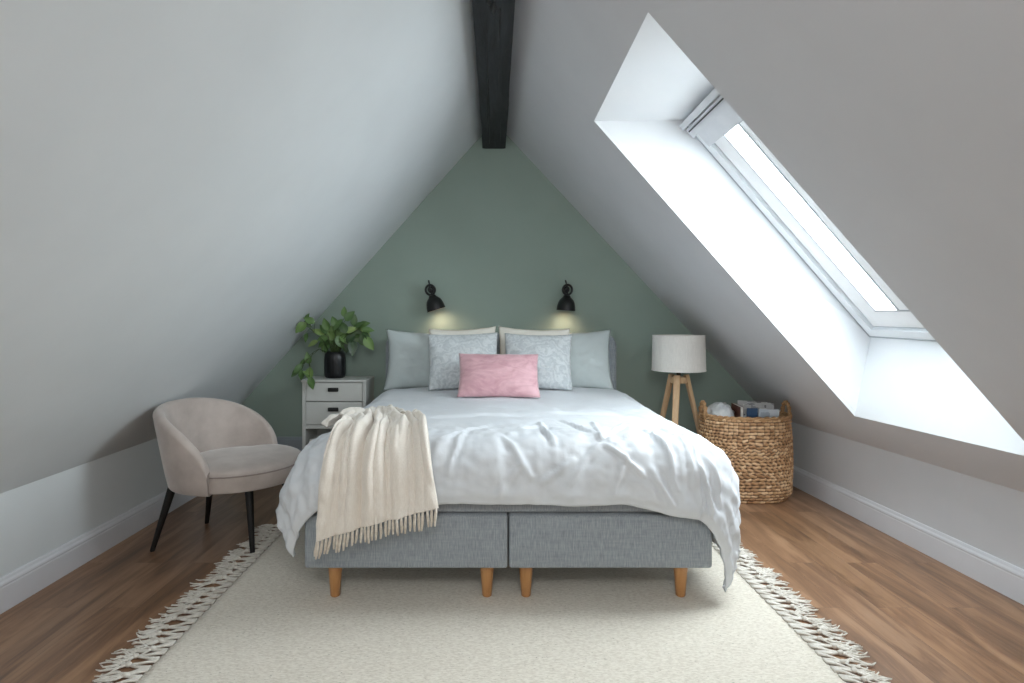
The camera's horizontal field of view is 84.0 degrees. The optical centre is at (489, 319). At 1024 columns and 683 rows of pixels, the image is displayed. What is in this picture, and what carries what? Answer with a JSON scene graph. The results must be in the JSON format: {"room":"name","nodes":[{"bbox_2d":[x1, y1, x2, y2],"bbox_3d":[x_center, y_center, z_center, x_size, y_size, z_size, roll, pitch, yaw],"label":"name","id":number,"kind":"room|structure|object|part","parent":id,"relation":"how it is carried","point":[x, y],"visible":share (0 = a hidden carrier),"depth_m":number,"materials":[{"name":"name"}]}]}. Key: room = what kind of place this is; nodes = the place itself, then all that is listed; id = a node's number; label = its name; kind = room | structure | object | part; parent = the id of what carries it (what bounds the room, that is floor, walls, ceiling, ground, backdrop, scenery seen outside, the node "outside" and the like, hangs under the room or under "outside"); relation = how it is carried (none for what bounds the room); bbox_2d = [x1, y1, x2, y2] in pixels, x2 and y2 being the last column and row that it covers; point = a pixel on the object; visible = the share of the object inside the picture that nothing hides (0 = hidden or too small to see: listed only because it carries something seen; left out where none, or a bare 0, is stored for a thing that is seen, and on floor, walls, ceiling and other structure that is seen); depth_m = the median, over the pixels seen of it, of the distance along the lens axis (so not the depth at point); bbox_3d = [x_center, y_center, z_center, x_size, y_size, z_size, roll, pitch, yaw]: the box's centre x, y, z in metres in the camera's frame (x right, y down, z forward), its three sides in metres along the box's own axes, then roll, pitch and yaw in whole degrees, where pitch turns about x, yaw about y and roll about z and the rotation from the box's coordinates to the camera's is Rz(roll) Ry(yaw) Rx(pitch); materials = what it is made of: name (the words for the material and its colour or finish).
{"room":"bedroom","nodes":[
{"label":"bedroom","id":0,"kind":"room"},
{"bbox_2d":[0,438,167,577],"bbox_3d":[-2.175,1.010,1.175,0.100,0.512,7.150,0,0,0],"label":"wall","id":1,"kind":"structure","parent":0,"point":[38,517],"depth_m":2.89,"materials":[{"name":"white paint"}]},
{"bbox_2d":[0,490,196,613],"bbox_3d":[-2.115,1.192,1.175,0.021,0.148,7.150,0,0,0],"label":"baseboard","id":2,"kind":"structure","parent":1,"relation":"attached to","point":[18,585],"depth_m":2.89,"materials":[{"name":"white wood"}]},
{"bbox_2d":[0,0,481,493],"bbox_3d":[-1.090,-0.494,1.175,2.248,2.496,7.150,0,0,0],"label":"ceiling","id":3,"kind":"structure","parent":0,"point":[184,183],"depth_m":2.13,"materials":[{"name":"white paint"}]},
{"bbox_2d":[472,0,514,148],"bbox_3d":[0.006,-1.506,1.170,0.198,0.180,7.142,0,0,0],"label":"ceiling beam","id":4,"kind":"structure","parent":3,"relation":"attached to","point":[493,20],"depth_m":3.15,"materials":[{"name":"black wood"}]},
{"bbox_2d":[241,135,753,436],"bbox_3d":[0.098,-0.198,4.800,4.645,2.928,0.100,0,0,0],"label":"wall","id":5,"kind":"structure","parent":0,"point":[499,244],"depth_m":4.75,"materials":[{"name":"green paint"}]},
{"bbox_2d":[277,437,301,450],"bbox_3d":[0.098,1.121,4.739,4.385,0.290,0.021,0,0,0],"label":"baseboard","id":6,"kind":"structure","parent":5,"relation":"attached to","point":[296,442],"depth_m":4.73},
{"bbox_2d":[425,280,444,312],"bbox_3d":[-0.449,-0.193,4.654,0.170,0.265,0.192,0,0,0],"label":"wall lamp","id":7,"kind":"object","parent":5,"relation":"attached to","point":[434,302],"visible":1,"depth_m":4.60,"materials":[{"name":"black metal"}]},
{"bbox_3d":[-0.442,-0.135,4.641,0.156,0.148,0.166,0,0,0],"label":"lamp shade","id":8,"kind":"part","parent":7,"relation":"part of","materials":[{"name":"black metal"}]},
{"bbox_2d":[556,280,574,310],"bbox_3d":[0.620,-0.200,4.654,0.154,0.255,0.192,0,0,0],"label":"wall lamp","id":9,"kind":"object","parent":5,"relation":"attached to","point":[566,302],"visible":1,"depth_m":4.60,"materials":[{"name":"black metal"}]},
{"bbox_3d":[0.620,-0.139,4.641,0.154,0.133,0.166,0,0,0],"label":"lamp shade","id":10,"kind":"part","parent":9,"relation":"part of","materials":[{"name":"black metal"}]},
{"bbox_2d":[0,484,1023,682],"bbox_3d":[0.150,1.316,1.175,5.500,0.100,7.350,0,0,0],"label":"floor","id":11,"kind":"structure","parent":0,"point":[916,616],"depth_m":2.60,"materials":[{"name":"brown wood"}]},
{"bbox_2d":[150,397,300,552],"bbox_3d":[-1.481,0.869,3.286,0.778,0.802,0.771,0,0,8],"label":"armchair","id":12,"kind":"object","parent":11,"relation":"on","point":[208,447],"visible":0.95,"depth_m":3.13,"materials":[{"name":"beige fabric"}]},
{"bbox_3d":[-1.792,1.083,3.126,0.140,0.372,0.047,0,0,-5],"label":"leg","id":13,"kind":"part","parent":12,"relation":"part of","materials":[{"name":"black wood"}]},
{"bbox_3d":[-1.724,1.083,3.504,0.047,0.371,0.129,0,0,-36],"label":"leg","id":14,"kind":"part","parent":12,"relation":"part of","materials":[{"name":"black wood"}]},
{"bbox_3d":[-1.635,0.692,3.308,0.469,0.448,0.771,0,0,8],"label":"backrest","id":15,"kind":"part","parent":12,"relation":"part of","materials":[{"name":"beige fabric"}]},
{"bbox_3d":[-1.311,1.084,3.098,0.046,0.368,0.099,0,0,-32],"label":"leg","id":16,"kind":"part","parent":12,"relation":"part of","materials":[{"name":"black wood"}]},
{"bbox_3d":[-1.404,0.837,3.288,0.642,0.142,0.636,0,0,41],"label":"seat","id":17,"kind":"part","parent":12,"relation":"part of","materials":[{"name":"beige fabric"}]},
{"bbox_2d":[301,376,374,449],"bbox_3d":[-1.208,0.865,4.541,0.507,0.803,0.318,0,0,0],"label":"nightstand","id":18,"kind":"object","parent":11,"relation":"on","point":[328,396],"visible":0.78,"depth_m":4.40,"materials":[{"name":"white paint"}]},
{"bbox_2d":[291,306,373,388],"bbox_3d":[-1.247,0.213,4.509,0.626,0.647,0.276,0,0,-20],"label":"potted plant","id":19,"kind":"object","parent":18,"relation":"on","point":[339,335],"visible":1,"depth_m":4.50,"materials":[{"name":"green plant"}]},
{"bbox_3d":[-1.258,0.205,4.500,0.485,0.455,0.235,0,0,-24],"label":"stem","id":20,"kind":"part","parent":19,"relation":"part of","materials":[{"name":"green plant"}]},
{"bbox_3d":[-1.240,0.357,4.545,0.170,0.210,0.167,0,0,0],"label":"pot","id":21,"kind":"part","parent":19,"relation":"part of","materials":[{"name":"black ceramic"}]},
{"bbox_3d":[-1.212,0.692,4.389,0.081,0.030,0.015,0,0,0],"label":"handle","id":22,"kind":"part","parent":18,"relation":"part of","materials":[{"name":"black metal"}]},
{"bbox_3d":[-1.212,0.539,4.389,0.081,0.030,0.015,0,0,0],"label":"handle","id":23,"kind":"part","parent":18,"relation":"part of","materials":[{"name":"black metal"}]},
{"bbox_3d":[-1.208,0.722,4.533,0.433,0.174,0.274,0,0,0],"label":"drawer","id":24,"kind":"part","parent":18,"relation":"part of","materials":[{"name":"white paint"}]},
{"bbox_3d":[-1.208,0.557,4.533,0.433,0.143,0.274,0,0,0],"label":"drawer","id":25,"kind":"part","parent":18,"relation":"part of","materials":[{"name":"white paint"}]},
{"bbox_2d":[92,524,891,682],"bbox_3d":[0.003,1.256,2.513,2.893,0.019,2.050,0,0,0],"label":"area rug","id":26,"kind":"object","parent":11,"relation":"on","point":[277,620],"visible":0.84,"depth_m":2.30,"materials":[{"name":"beige fabric"}]},
{"bbox_2d":[305,333,711,596],"bbox_3d":[0.088,0.681,3.561,1.840,1.146,2.122,0,0,0],"label":"double bed","id":27,"kind":"object","parent":26,"relation":"on","point":[484,537],"visible":0.39,"depth_m":2.50,"materials":[{"name":"grey fabric"}]},
{"bbox_3d":[-0.704,1.173,2.585,0.066,0.160,0.066,0,0,0],"label":"leg","id":28,"kind":"part","parent":27,"relation":"part of","materials":[{"name":"orange wood"}]},
{"bbox_2d":[383,329,429,390],"bbox_3d":[-0.485,0.317,4.399,0.677,0.491,0.161,0,0,-4],"label":"bed pillow","id":29,"kind":"object","parent":27,"relation":"on","point":[409,357],"visible":0.63,"depth_m":4.35,"materials":[{"name":"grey fabric"}]},
{"bbox_3d":[-0.014,1.173,2.585,0.066,0.160,0.066,0,0,0],"label":"leg","id":30,"kind":"part","parent":27,"relation":"part of","materials":[{"name":"orange wood"}]},
{"bbox_3d":[0.088,0.672,4.562,1.840,1.128,0.120,0,0,0],"label":"headboard","id":31,"kind":"part","parent":27,"relation":"part of","materials":[{"name":"grey fabric"}]},
{"bbox_2d":[276,387,740,591],"bbox_3d":[0.086,0.854,3.379,2.126,0.710,1.932,0,0,0],"label":"duvet","id":32,"kind":"object","parent":27,"relation":"on","point":[579,447],"visible":0.72,"depth_m":2.49,"materials":[{"name":"white fabric"}]},
{"bbox_2d":[314,404,438,559],"bbox_3d":[-0.615,0.710,2.800,0.494,0.566,1.100,0,0,-18],"label":"throw blanket","id":33,"kind":"object","parent":32,"relation":"on","point":[376,468],"visible":1,"depth_m":2.39,"materials":[{"name":"beige fabric"}]},
{"bbox_2d":[429,326,495,334],"bbox_3d":[-0.201,0.281,4.284,0.528,0.471,0.142,0,0,-3],"label":"bed pillow","id":34,"kind":"object","parent":32,"relation":"on","point":[488,329],"visible":0.06,"depth_m":4.32,"materials":[{"name":"beige fabric"}]},
{"bbox_2d":[428,332,497,390],"bbox_3d":[-0.193,0.301,4.146,0.525,0.419,0.181,0,0,-6],"label":"throw cushion","id":35,"kind":"object","parent":32,"relation":"on","point":[444,350],"visible":0.66,"depth_m":4.11,"materials":[{"name":"grey fabric"}]},
{"bbox_2d":[457,353,539,397],"bbox_3d":[0.059,0.374,3.860,0.558,0.286,0.205,0,0,0],"label":"throw cushion","id":36,"kind":"object","parent":32,"relation":"on","point":[481,375],"visible":1,"depth_m":3.80,"materials":[{"name":"pink fabric"}]},
{"bbox_2d":[498,326,569,353],"bbox_3d":[0.328,0.281,4.285,0.561,0.473,0.145,0,0,3],"label":"bed pillow","id":37,"kind":"object","parent":32,"relation":"on","point":[502,330],"visible":0.08,"depth_m":4.31,"materials":[{"name":"beige fabric"}]},
{"bbox_2d":[505,333,572,390],"bbox_3d":[0.350,0.303,4.146,0.503,0.410,0.177,0,0,5],"label":"throw cushion","id":38,"kind":"object","parent":32,"relation":"on","point":[553,351],"visible":0.7,"depth_m":4.11,"materials":[{"name":"grey fabric"}]},
{"bbox_3d":[0.164,1.173,2.585,0.066,0.160,0.066,0,0,0],"label":"leg","id":39,"kind":"part","parent":27,"relation":"part of","materials":[{"name":"orange wood"}]},
{"bbox_3d":[0.081,0.734,3.496,1.760,0.246,1.968,0,0,0],"label":"mattress","id":40,"kind":"part","parent":27,"relation":"part of","materials":[{"name":"grey fabric"}]},
{"bbox_2d":[569,329,613,388],"bbox_3d":[0.626,0.317,4.399,0.665,0.487,0.161,0,0,5],"label":"bed pillow","id":41,"kind":"object","parent":27,"relation":"on","point":[590,368],"visible":0.4,"depth_m":4.35,"materials":[{"name":"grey fabric"}]},
{"bbox_3d":[0.867,1.173,2.585,0.066,0.160,0.066,0,0,0],"label":"leg","id":42,"kind":"part","parent":27,"relation":"part of","materials":[{"name":"orange wood"}]},
{"bbox_2d":[651,334,706,433],"bbox_3d":[1.466,0.689,4.288,0.475,1.151,0.476,0,0,0],"label":"lamp","id":43,"kind":"object","parent":11,"relation":"on","point":[678,354],"visible":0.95,"depth_m":4.17,"materials":[{"name":"white fabric"}]},
{"bbox_3d":[1.328,0.839,4.426,0.048,0.853,0.232,0,0,-38],"label":"leg","id":44,"kind":"part","parent":43,"relation":"part of","materials":[{"name":"brown wood"}]},
{"bbox_3d":[1.352,0.839,4.158,0.048,0.853,0.232,0,0,28],"label":"leg","id":45,"kind":"part","parent":43,"relation":"part of","materials":[{"name":"brown wood"}]},
{"bbox_3d":[1.427,0.248,4.300,0.394,0.264,0.394,0,0,0],"label":"lamp shade","id":46,"kind":"part","parent":43,"relation":"part of","materials":[{"name":"white fabric"}]},
{"bbox_3d":[1.427,0.118,4.300,0.384,0.008,0.384,0,0,0],"label":"shade trim","id":47,"kind":"part","parent":43,"relation":"part of","materials":[{"name":"white fabric"}]},
{"bbox_3d":[1.427,0.378,4.300,0.396,0.008,0.396,0,0,0],"label":"shade trim","id":48,"kind":"part","parent":43,"relation":"part of","materials":[{"name":"white fabric"}]},
{"bbox_3d":[1.587,0.839,4.314,0.232,0.853,0.048,0,0,-5],"label":"leg","id":49,"kind":"part","parent":43,"relation":"part of","materials":[{"name":"brown wood"}]},
{"bbox_2d":[698,400,793,503],"bbox_3d":[1.830,0.921,4.085,0.651,0.690,0.432,0,0,0],"label":"wicker basket","id":50,"kind":"object","parent":11,"relation":"on","point":[759,450],"visible":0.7,"depth_m":3.89,"materials":[{"name":"wicker"}]},
{"bbox_3d":[1.532,0.647,4.085,0.032,0.141,0.124,0,0,0],"label":"handle","id":51,"kind":"part","parent":50,"relation":"part of","materials":[{"name":"wicker"}]},
{"bbox_2d":[707,402,734,416],"bbox_3d":[1.656,0.740,4.084,0.208,0.306,0.244,0,0,0],"label":"crumpled bag","id":52,"kind":"object","parent":50,"relation":"in","point":[717,408],"visible":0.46,"depth_m":4.02,"materials":[{"name":"plastic"}]},
{"bbox_2d":[731,403,743,417],"bbox_3d":[1.770,0.750,4.065,0.022,0.285,0.200,0,0,6],"label":"book","id":53,"kind":"object","parent":50,"relation":"in","point":[739,410],"visible":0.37,"depth_m":4.03,"materials":[{"name":"paper"}]},
{"bbox_2d":[746,408,757,417],"bbox_3d":[1.811,0.751,3.935,0.070,0.284,0.040,0,0,4],"label":"magazine","id":54,"kind":"object","parent":50,"relation":"in","point":[751,412],"visible":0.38,"depth_m":3.92,"materials":[{"name":"paper"}]},
{"bbox_2d":[737,400,768,406],"bbox_3d":[1.918,0.743,4.142,0.235,0.311,0.040,0,0,5],"label":"magazine","id":55,"kind":"object","parent":50,"relation":"in","point":[740,402],"visible":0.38,"depth_m":4.15,"materials":[{"name":"paper"}]},
{"bbox_2d":[743,403,773,416],"bbox_3d":[1.910,0.744,4.051,0.230,0.308,0.047,0,0,-3],"label":"magazine","id":56,"kind":"object","parent":50,"relation":"in","point":[758,406],"visible":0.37,"depth_m":4.04,"materials":[{"name":"paper"}]},
{"bbox_2d":[758,409,779,417],"bbox_3d":[1.936,0.758,3.959,0.154,0.277,0.041,0,0,-5],"label":"magazine","id":57,"kind":"object","parent":50,"relation":"in","point":[762,413],"visible":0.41,"depth_m":3.94,"materials":[{"name":"paper"}]},
{"bbox_3d":[2.128,0.647,4.085,0.032,0.141,0.124,0,0,0],"label":"handle","id":58,"kind":"part","parent":50,"relation":"part of","materials":[{"name":"wicker"}]},
{"bbox_2d":[506,0,1023,491],"bbox_3d":[1.295,-0.442,1.175,2.522,2.467,7.150,0,0,0],"label":"ceiling","id":59,"kind":"structure","parent":0,"point":[902,121],"depth_m":1.93,"materials":[{"name":"white paint"}]},
{"bbox_2d":[594,13,1023,455],"bbox_3d":[1.443,-0.285,2.711,1.744,1.722,1.379,0,0,0],"label":"skylight reveal","id":60,"kind":"structure","parent":59,"relation":"attached to","point":[916,385],"depth_m":3.18,"materials":[{"name":"white paint"}]},
{"bbox_2d":[679,88,936,341],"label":"window","id":61,"kind":"structure","parent":60,"relation":"attached to","point":[711,121],"depth_m":3.07,"materials":[{"name":"white plastic"}]},
{"bbox_3d":[1.065,-1.075,2.597,0.052,0.064,1.069,0,0,0],"label":"trim","id":62,"kind":"part","parent":61,"relation":"part of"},
{"bbox_3d":[1.158,-1.023,2.605,0.168,0.149,1.030,0,0,0],"label":"ventilation rail","id":63,"kind":"part","parent":61,"relation":"part of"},
{"bbox_3d":[1.693,-0.519,2.712,1.124,1.133,1.147,0,0,0],"label":"sash","id":64,"kind":"part","parent":61,"relation":"part of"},
{"bbox_2d":[791,422,1023,568],"bbox_3d":[2.481,0.996,1.175,0.100,0.539,7.156,0,0,-2],"label":"wall","id":65,"kind":"structure","parent":0,"point":[986,516],"depth_m":3.09,"materials":[{"name":"white paint"}]},
{"bbox_2d":[792,466,1023,604],"bbox_3d":[2.421,1.191,1.175,0.021,0.150,7.154,0,0,-2],"label":"baseboard","id":66,"kind":"structure","parent":65,"relation":"attached to","point":[1001,576],"depth_m":3.09,"materials":[{"name":"white wood"}]}
]}

